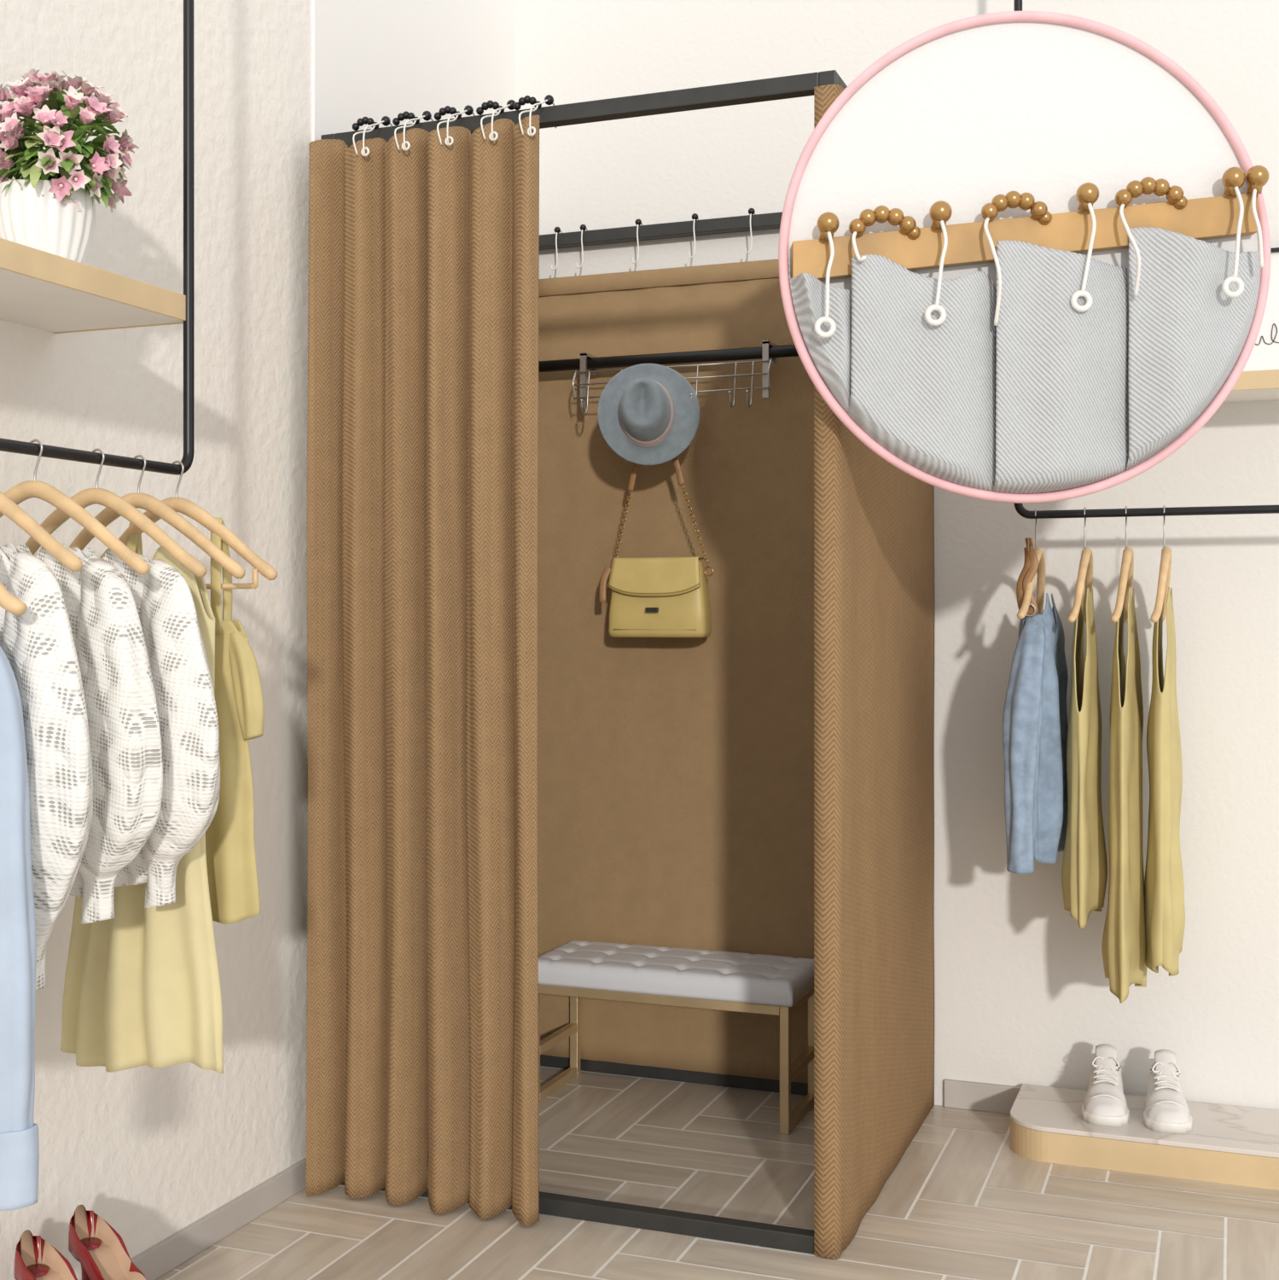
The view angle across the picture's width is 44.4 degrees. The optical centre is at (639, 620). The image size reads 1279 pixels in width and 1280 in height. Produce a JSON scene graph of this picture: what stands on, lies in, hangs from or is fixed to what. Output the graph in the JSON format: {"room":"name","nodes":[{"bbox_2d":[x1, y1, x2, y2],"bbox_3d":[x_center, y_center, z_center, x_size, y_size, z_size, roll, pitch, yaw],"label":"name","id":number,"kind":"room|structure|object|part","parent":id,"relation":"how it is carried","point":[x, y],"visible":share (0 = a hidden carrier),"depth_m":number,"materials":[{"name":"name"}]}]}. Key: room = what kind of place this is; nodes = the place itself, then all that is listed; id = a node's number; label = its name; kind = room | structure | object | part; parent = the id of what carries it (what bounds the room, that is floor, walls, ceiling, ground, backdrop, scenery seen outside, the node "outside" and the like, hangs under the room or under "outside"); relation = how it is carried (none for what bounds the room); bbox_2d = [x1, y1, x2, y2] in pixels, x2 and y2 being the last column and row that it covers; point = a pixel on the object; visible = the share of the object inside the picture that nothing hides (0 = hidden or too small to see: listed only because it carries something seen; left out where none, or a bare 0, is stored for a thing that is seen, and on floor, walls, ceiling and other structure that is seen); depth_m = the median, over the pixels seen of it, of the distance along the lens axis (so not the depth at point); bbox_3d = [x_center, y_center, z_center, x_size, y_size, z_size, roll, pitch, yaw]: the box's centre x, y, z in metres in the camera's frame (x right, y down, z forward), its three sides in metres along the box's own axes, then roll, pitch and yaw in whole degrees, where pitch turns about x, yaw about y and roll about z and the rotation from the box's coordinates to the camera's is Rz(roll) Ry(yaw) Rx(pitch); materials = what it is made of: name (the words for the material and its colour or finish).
{"room":"clothing store","nodes":[
{"label":"clothing store","id":0,"kind":"room"},
{"bbox_2d":[0,0,312,1279],"bbox_3d":[-1.103,-0.361,1.915,0.100,2.920,4.400,0,0,21],"label":"wall","id":1,"kind":"structure","parent":0,"point":[152,1152],"depth_m":2.71,"materials":[{"name":"white paint"}]},
{"bbox_2d":[0,238,186,333],"bbox_3d":[-1.007,-0.450,1.673,0.250,0.037,1.376,0,0,21],"label":"wall shelf","id":2,"kind":"object","parent":1,"relation":"attached to","point":[39,289],"visible":1,"depth_m":2.13,"materials":[{"name":"beige wood"}]},
{"bbox_2d":[0,68,139,263],"bbox_3d":[-0.798,-0.608,2.151,0.213,0.282,0.211,0,0,-19],"label":"flower pot","id":3,"kind":"object","parent":2,"relation":"on","point":[48,195],"visible":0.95,"depth_m":2.10,"materials":[{"name":"white ceramic"}]},
{"bbox_3d":[-0.818,-0.529,2.160,0.131,0.124,0.131,0,0,21],"label":"pot","id":4,"kind":"part","parent":3,"relation":"part of","materials":[{"name":"white ceramic"}]},
{"bbox_2d":[0,0,194,475],"bbox_3d":[-1.000,-0.752,1.681,0.258,1.089,1.384,0,0,21],"label":"rail","id":5,"kind":"object","parent":1,"relation":"attached to","point":[8,445],"visible":0.98,"depth_m":2.25,"materials":[{"name":"black metal"}]},
{"bbox_2d":[0,580,27,616],"bbox_3d":[-0.834,-0.117,1.779,0.325,0.223,0.038,0,0,21],"label":"clothes hanger","id":6,"kind":"object","parent":5,"relation":"hanging from","point":[9,602],"visible":1,"depth_m":1.73,"materials":[{"name":"brown wood"}]},
{"bbox_2d":[0,645,39,1210],"bbox_3d":[-0.818,0.286,1.768,0.343,0.714,0.082,0,0,21],"label":"shirt","id":7,"kind":"object","parent":6,"relation":"hanging from","point":[19,1134],"visible":1,"depth_m":1.70,"materials":[{"name":"fabric"}]},
{"bbox_2d":[0,491,82,571],"bbox_3d":[-0.802,-0.142,1.863,0.326,0.172,0.038,0,0,21],"label":"clothes hanger","id":8,"kind":"object","parent":5,"relation":"hanging from","point":[9,509],"visible":1,"depth_m":1.82,"materials":[{"name":"brown wood"}]},
{"bbox_2d":[0,544,93,989],"bbox_3d":[-0.802,0.168,1.855,0.387,0.530,0.094,0,0,21],"label":"knit sweater","id":9,"kind":"object","parent":8,"relation":"hanging from","point":[38,645],"visible":0.66,"depth_m":1.77,"materials":[{"name":"white fabric"}]},
{"bbox_2d":[0,439,150,574],"bbox_3d":[-0.759,-0.142,1.975,0.326,0.172,0.038,0,0,21],"label":"clothes hanger","id":10,"kind":"object","parent":5,"relation":"hanging from","point":[21,491],"visible":0.87,"depth_m":1.94,"materials":[{"name":"brown wood"}]},
{"bbox_3d":[-0.759,-0.116,1.975,0.326,0.119,0.038,0,0,21],"label":"wood arm","id":11,"kind":"part","parent":10,"relation":"part of"},
{"bbox_2d":[4,543,162,924],"bbox_3d":[-0.762,0.138,1.973,0.389,0.470,0.092,0,0,21],"label":"knit sweater","id":12,"kind":"object","parent":10,"relation":"hanging from","point":[124,723],"visible":0.59,"depth_m":1.89,"materials":[{"name":"white fabric"}]},
{"bbox_2d":[24,448,207,576],"bbox_3d":[-0.719,-0.142,2.083,0.326,0.172,0.038,0,0,21],"label":"clothes hanger","id":13,"kind":"object","parent":5,"relation":"hanging from","point":[85,497],"visible":0.83,"depth_m":2.05,"materials":[{"name":"brown wood"}]},
{"bbox_3d":[-0.719,-0.116,2.083,0.326,0.119,0.038,0,0,21],"label":"wood arm","id":14,"kind":"part","parent":13,"relation":"part of"},
{"bbox_2d":[72,546,220,907],"bbox_3d":[-0.716,0.138,2.072,0.389,0.470,0.096,0,0,21],"label":"knit sweater","id":15,"kind":"object","parent":13,"relation":"hanging from","point":[181,674],"visible":0.33,"depth_m":1.99,"materials":[{"name":"white fabric"}]},
{"bbox_2d":[69,454,245,578],"bbox_3d":[-0.689,-0.142,2.162,0.326,0.172,0.038,0,0,21],"label":"clothes hanger","id":16,"kind":"object","parent":5,"relation":"hanging from","point":[143,501],"visible":0.74,"depth_m":2.13,"materials":[{"name":"brown wood"}]},
{"bbox_2d":[60,546,223,1073],"bbox_3d":[-0.687,0.256,2.155,0.260,0.713,0.100,0,0,21],"label":"dress","id":17,"kind":"object","parent":16,"relation":"hanging from","point":[142,987],"visible":0.41,"depth_m":2.12,"materials":[{"name":"fabric"}]},
{"bbox_3d":[-0.689,-0.116,2.162,0.326,0.119,0.038,0,0,21],"label":"wood arm","id":18,"kind":"part","parent":16,"relation":"part of"},
{"bbox_2d":[118,460,277,589],"bbox_3d":[-0.659,-0.136,2.240,0.316,0.184,0.038,0,0,21],"label":"clothes hanger","id":19,"kind":"object","parent":5,"relation":"hanging from","point":[186,507],"visible":0.68,"depth_m":2.20,"materials":[{"name":"brown wood"}]},
{"bbox_2d":[126,517,264,924],"bbox_3d":[-0.659,0.138,2.240,0.283,0.568,0.079,0,0,28],"label":"dress","id":20,"kind":"object","parent":19,"relation":"hanging from","point":[231,865],"visible":0.37,"depth_m":2.19,"materials":[{"name":"fabric"}]},
{"bbox_2d":[131,1157,306,1279],"bbox_3d":[-1.231,1.053,1.421,0.013,0.052,3.385,0,0,21],"label":"baseboard","id":21,"kind":"structure","parent":1,"relation":"attached to","point":[165,1255],"depth_m":2.73,"materials":[{"name":"paint"}]},
{"bbox_2d":[312,0,515,141],"bbox_3d":[-0.470,-0.371,3.440,0.008,2.900,0.900,0,0,21],"label":"wall","id":22,"kind":"structure","parent":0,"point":[375,60],"depth_m":3.36,"materials":[{"name":"white paint"}]},
{"bbox_2d":[156,1065,1278,1279],"bbox_3d":[0.450,1.103,1.273,3.460,0.047,4.300,0,0,21],"label":"floor","id":23,"kind":"structure","parent":0,"point":[959,1203],"depth_m":2.84,"materials":[{"name":"tile"}]},
{"bbox_2d":[13,1229,77,1279],"bbox_3d":[-0.783,0.938,2.168,0.215,0.143,0.078,0,0,34],"label":"shoe","id":24,"kind":"object","parent":23,"relation":"on","point":[35,1259],"visible":1,"depth_m":2.22,"materials":[{"name":"red leather"}]},
{"bbox_2d":[68,1204,146,1279],"bbox_3d":[-0.744,0.938,2.260,0.215,0.143,0.078,0,0,37],"label":"shoe","id":25,"kind":"object","parent":23,"relation":"on","point":[101,1253],"visible":1,"depth_m":2.30,"materials":[{"name":"red leather"}]},
{"bbox_2d":[321,69,847,1253],"bbox_3d":[0.018,0.073,3.251,1.010,2.012,0.892,0,0,21],"label":"frame","id":26,"kind":"object","parent":23,"relation":"on","point":[800,85],"visible":0.23,"depth_m":2.82,"materials":[{"name":"metal"}]},
{"bbox_2d":[305,94,556,1226],"bbox_3d":[-0.383,0.059,2.900,0.468,2.028,0.133,0,0,21],"label":"pleated curtain","id":27,"kind":"object","parent":26,"relation":"hanging from","point":[422,1038],"visible":0.99,"depth_m":2.87,"materials":[{"name":"brown fabric"}]},
{"bbox_2d":[550,226,562,270],"bbox_3d":[-0.191,-0.893,3.787,0.029,0.102,0.050,0,0,21],"label":"hooks","id":28,"kind":"object","parent":26,"relation":"hanging from","point":[557,229],"depth_m":3.77,"materials":[{"name":"white metal"}]},
{"bbox_2d":[576,224,587,268],"bbox_3d":[-0.128,-0.892,3.763,0.026,0.103,0.050,0,0,21],"label":"hooks","id":29,"kind":"object","parent":26,"relation":"hanging from","point":[583,227],"depth_m":3.75,"materials":[{"name":"white metal"}]},
{"bbox_2d":[632,218,643,263],"bbox_3d":[0.005,-0.893,3.713,0.026,0.104,0.050,0,0,21],"label":"hooks","id":30,"kind":"object","parent":26,"relation":"hanging from","point":[638,221],"depth_m":3.70,"materials":[{"name":"white metal"}]},
{"bbox_2d":[688,213,699,258],"bbox_3d":[0.136,-0.893,3.664,0.025,0.103,0.050,0,0,21],"label":"hooks","id":31,"kind":"object","parent":26,"relation":"hanging from","point":[695,217],"depth_m":3.65,"materials":[{"name":"white metal"}]},
{"bbox_2d":[744,208,755,254],"bbox_3d":[0.262,-0.892,3.616,0.022,0.103,0.050,0,0,21],"label":"hooks","id":32,"kind":"object","parent":26,"relation":"hanging from","point":[751,211],"depth_m":3.60,"materials":[{"name":"white metal"}]},
{"bbox_2d":[778,11,1270,503],"bbox_3d":[0.632,-0.601,2.577,0.778,0.814,0.303,0,0,17],"label":"curtain detail inset","id":33,"kind":"object","parent":26,"relation":"attached to","point":[1024,257],"visible":1,"depth_m":2.57,"materials":[{"name":"white"}]},
{"bbox_3d":[0.634,-0.630,2.585,0.764,0.146,0.022,0,0,0],"label":"rail","id":34,"kind":"part","parent":33,"relation":"part of","materials":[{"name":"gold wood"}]},
{"bbox_2d":[538,940,814,1134],"bbox_3d":[0.077,0.916,3.511,0.620,0.326,0.265,0,0,21],"label":"tufted bench","id":35,"kind":"object","parent":23,"relation":"on","point":[674,976],"visible":0.92,"depth_m":3.43,"materials":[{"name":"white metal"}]},
{"bbox_2d":[538,940,814,1006],"bbox_3d":[0.077,0.781,3.511,0.620,0.056,0.265,0,0,21],"label":"cushion","id":36,"kind":"object","parent":35,"relation":"on","point":[642,973],"depth_m":3.42,"materials":[{"name":"white leather"}]},
{"bbox_2d":[537,84,934,1258],"bbox_3d":[0.032,0.086,3.237,0.998,1.982,0.904,0,0,21],"label":"curtain","id":37,"kind":"object","parent":23,"relation":"on","point":[763,783],"visible":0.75,"depth_m":3.59,"materials":[{"name":"fabric"}]},
{"bbox_2d":[538,344,799,372],"bbox_3d":[0.142,-0.603,3.582,0.953,0.048,0.048,0,0,21],"label":"hanging rod","id":38,"kind":"object","parent":37,"relation":"attached to","point":[786,351],"visible":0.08,"depth_m":3.60,"materials":[{"name":"black metal"}]},
{"bbox_2d":[572,340,776,415],"bbox_3d":[0.075,-0.547,3.572,0.474,0.152,0.126,0,0,21],"label":"hook rack","id":39,"kind":"object","parent":38,"relation":"hanging from","point":[584,397],"visible":0.64,"depth_m":3.52,"materials":[{"name":"silver metal"}]},
{"bbox_2d":[597,363,699,465],"bbox_3d":[0.020,-0.461,3.472,0.228,0.228,0.076,0,0,0],"label":"hat","id":40,"kind":"object","parent":39,"relation":"hanging from","point":[647,414],"visible":1,"depth_m":3.50,"materials":[{"name":"fabric"}]},
{"bbox_2d":[599,456,714,637],"bbox_3d":[0.039,-0.210,3.580,0.269,0.497,0.094,0,0,21],"label":"handbag","id":41,"kind":"object","parent":39,"relation":"hanging from","point":[651,596],"visible":0.98,"depth_m":3.55,"materials":[{"name":"leather"}]},
{"bbox_3d":[0.041,-0.188,3.574,0.262,0.238,0.033,0,0,21],"label":"chain","id":42,"kind":"part","parent":41,"relation":"part of","materials":[{"name":"brown metal"}]},
{"bbox_3d":[0.162,0.112,3.629,0.940,1.870,0.011,0,0,21],"label":"panel","id":43,"kind":"part","parent":37,"relation":"part of","materials":[{"name":"fabric"}]},
{"bbox_3d":[0.476,0.086,3.070,0.047,1.982,0.901,0,0,21],"label":"panel","id":44,"kind":"part","parent":37,"relation":"part of","materials":[{"name":"brown fabric"}]},
{"bbox_2d":[1009,1083,1278,1190],"bbox_3d":[1.405,1.044,3.046,1.330,0.070,0.283,0,0,21],"label":"plinth","id":45,"kind":"object","parent":23,"relation":"on","point":[1229,1144],"visible":1,"depth_m":3.09,"materials":[{"name":"beige wood"}]},
{"bbox_2d":[1081,1043,1129,1126],"bbox_3d":[0.963,0.945,3.227,0.094,0.127,0.210,0,0,21],"label":"sneaker","id":46,"kind":"object","parent":45,"relation":"on","point":[1105,1103],"visible":1,"depth_m":3.18,"materials":[{"name":"white fabric"}]},
{"bbox_2d":[1143,1049,1192,1133],"bbox_3d":[1.074,0.945,3.185,0.096,0.127,0.211,0,0,21],"label":"shoe","id":47,"kind":"object","parent":45,"relation":"on","point":[1166,1108],"visible":1,"depth_m":3.14,"materials":[{"name":"white fabric"}]},
{"bbox_2d":[515,0,1278,1110],"bbox_3d":[1.276,-0.361,3.313,3.360,2.920,0.100,0,0,21],"label":"wall","id":48,"kind":"structure","parent":0,"point":[1023,995],"depth_m":3.41,"materials":[{"name":"white paint"}]},
{"bbox_2d":[943,1078,1021,1114],"bbox_3d":[1.752,1.049,3.073,2.300,0.060,0.013,0,0,21],"label":"baseboard","id":49,"kind":"structure","parent":48,"relation":"attached to","point":[957,1094],"depth_m":3.45,"materials":[{"name":"paint"}]},
{"bbox_2d":[1013,0,1278,518],"bbox_3d":[1.407,-0.887,3.098,1.314,1.357,0.208,0,0,21],"label":"rail","id":50,"kind":"object","parent":48,"relation":"attached to","point":[1244,509],"visible":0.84,"depth_m":3.14,"materials":[{"name":"black metal"}]},
{"bbox_2d":[1017,508,1045,618],"bbox_3d":[0.812,-0.116,3.221,0.035,0.228,0.305,0,0,21],"label":"clothes hanger","id":51,"kind":"object","parent":50,"relation":"hanging from","point":[1040,573],"visible":0.87,"depth_m":3.22,"materials":[{"name":"brown wood"}]},
{"bbox_2d":[1016,537,1038,616],"bbox_3d":[0.778,-0.086,3.141,0.044,0.160,0.059,0,0,21],"label":"belt","id":52,"kind":"object","parent":51,"relation":"hanging from","point":[1029,570],"visible":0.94,"depth_m":3.13,"materials":[{"name":"brown leather"}]},
{"bbox_3d":[0.812,-0.076,3.221,0.035,0.147,0.305,0,0,21],"label":"wood arm","id":53,"kind":"part","parent":51,"relation":"part of"},
{"bbox_2d":[1002,593,1068,873],"bbox_3d":[0.818,0.221,3.221,0.134,0.553,0.356,0,0,21],"label":"denim shirt","id":54,"kind":"object","parent":51,"relation":"hanging from","point":[1035,726],"visible":0.97,"depth_m":3.10,"materials":[{"name":"blue fabric"}]},
{"bbox_2d":[1067,506,1093,622],"bbox_3d":[0.902,-0.113,3.187,0.034,0.234,0.305,0,0,21],"label":"clothes hanger","id":55,"kind":"object","parent":50,"relation":"hanging from","point":[1085,569],"visible":0.89,"depth_m":3.12,"materials":[{"name":"brown wood"}]},
{"bbox_3d":[0.902,-0.072,3.187,0.034,0.152,0.305,0,0,21],"label":"wood arm","id":56,"kind":"part","parent":55,"relation":"part of"},
{"bbox_2d":[1061,587,1107,928],"bbox_3d":[0.906,0.269,3.185,0.086,0.669,0.258,0,0,21],"label":"dress","id":57,"kind":"object","parent":55,"relation":"hanging from","point":[1085,864],"visible":1,"depth_m":3.11,"materials":[{"name":"fabric"}]},
{"bbox_2d":[1111,506,1134,622],"bbox_3d":[0.977,-0.113,3.159,0.034,0.234,0.305,0,0,21],"label":"clothes hanger","id":58,"kind":"object","parent":50,"relation":"hanging from","point":[1125,581],"visible":0.91,"depth_m":3.09,"materials":[{"name":"brown wood"}]},
{"bbox_3d":[0.977,-0.072,3.159,0.034,0.152,0.305,0,0,21],"label":"wood arm","id":59,"kind":"part","parent":58,"relation":"part of"},
{"bbox_2d":[1101,587,1147,1003],"bbox_3d":[0.980,0.339,3.156,0.089,0.808,0.251,0,0,31],"label":"dress","id":60,"kind":"object","parent":58,"relation":"hanging from","point":[1124,939],"visible":0.98,"depth_m":3.07,"materials":[{"name":"fabric"}]},
{"bbox_2d":[1150,505,1171,622],"bbox_3d":[1.045,-0.113,3.133,0.034,0.234,0.305,0,0,21],"label":"clothes hanger","id":61,"kind":"object","parent":50,"relation":"hanging from","point":[1166,560],"visible":0.97,"depth_m":3.06,"materials":[{"name":"brown wood"}]},
{"bbox_3d":[1.045,-0.072,3.133,0.034,0.152,0.305,0,0,21],"label":"wood arm","id":62,"kind":"part","parent":61,"relation":"part of"},
{"bbox_2d":[1143,587,1185,976],"bbox_3d":[1.049,0.314,3.134,0.085,0.759,0.254,0,0,14],"label":"dress","id":63,"kind":"object","parent":61,"relation":"hanging from","point":[1164,887],"visible":0.96,"depth_m":3.05,"materials":[{"name":"fabric"}]},
{"bbox_2d":[1222,369,1278,402],"bbox_3d":[1.407,-0.472,3.107,1.230,0.037,0.191,0,0,21],"label":"wall shelf","id":64,"kind":"object","parent":48,"relation":"attached to","point":[1253,385],"visible":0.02,"depth_m":3.09,"materials":[{"name":"beige wood"}]},
{"bbox_2d":[1243,247,1278,371],"bbox_3d":[1.347,-0.628,3.216,0.300,0.276,0.018,0,0,21],"label":"picture frame","id":65,"kind":"object","parent":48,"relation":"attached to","point":[1265,354],"visible":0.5,"depth_m":3.23,"materials":[{"name":"paper"}]},
{"bbox_3d":[1.347,-0.628,3.216,0.300,0.276,0.018,0,0,21],"label":"frame","id":66,"kind":"part","parent":65,"relation":"part of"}
]}

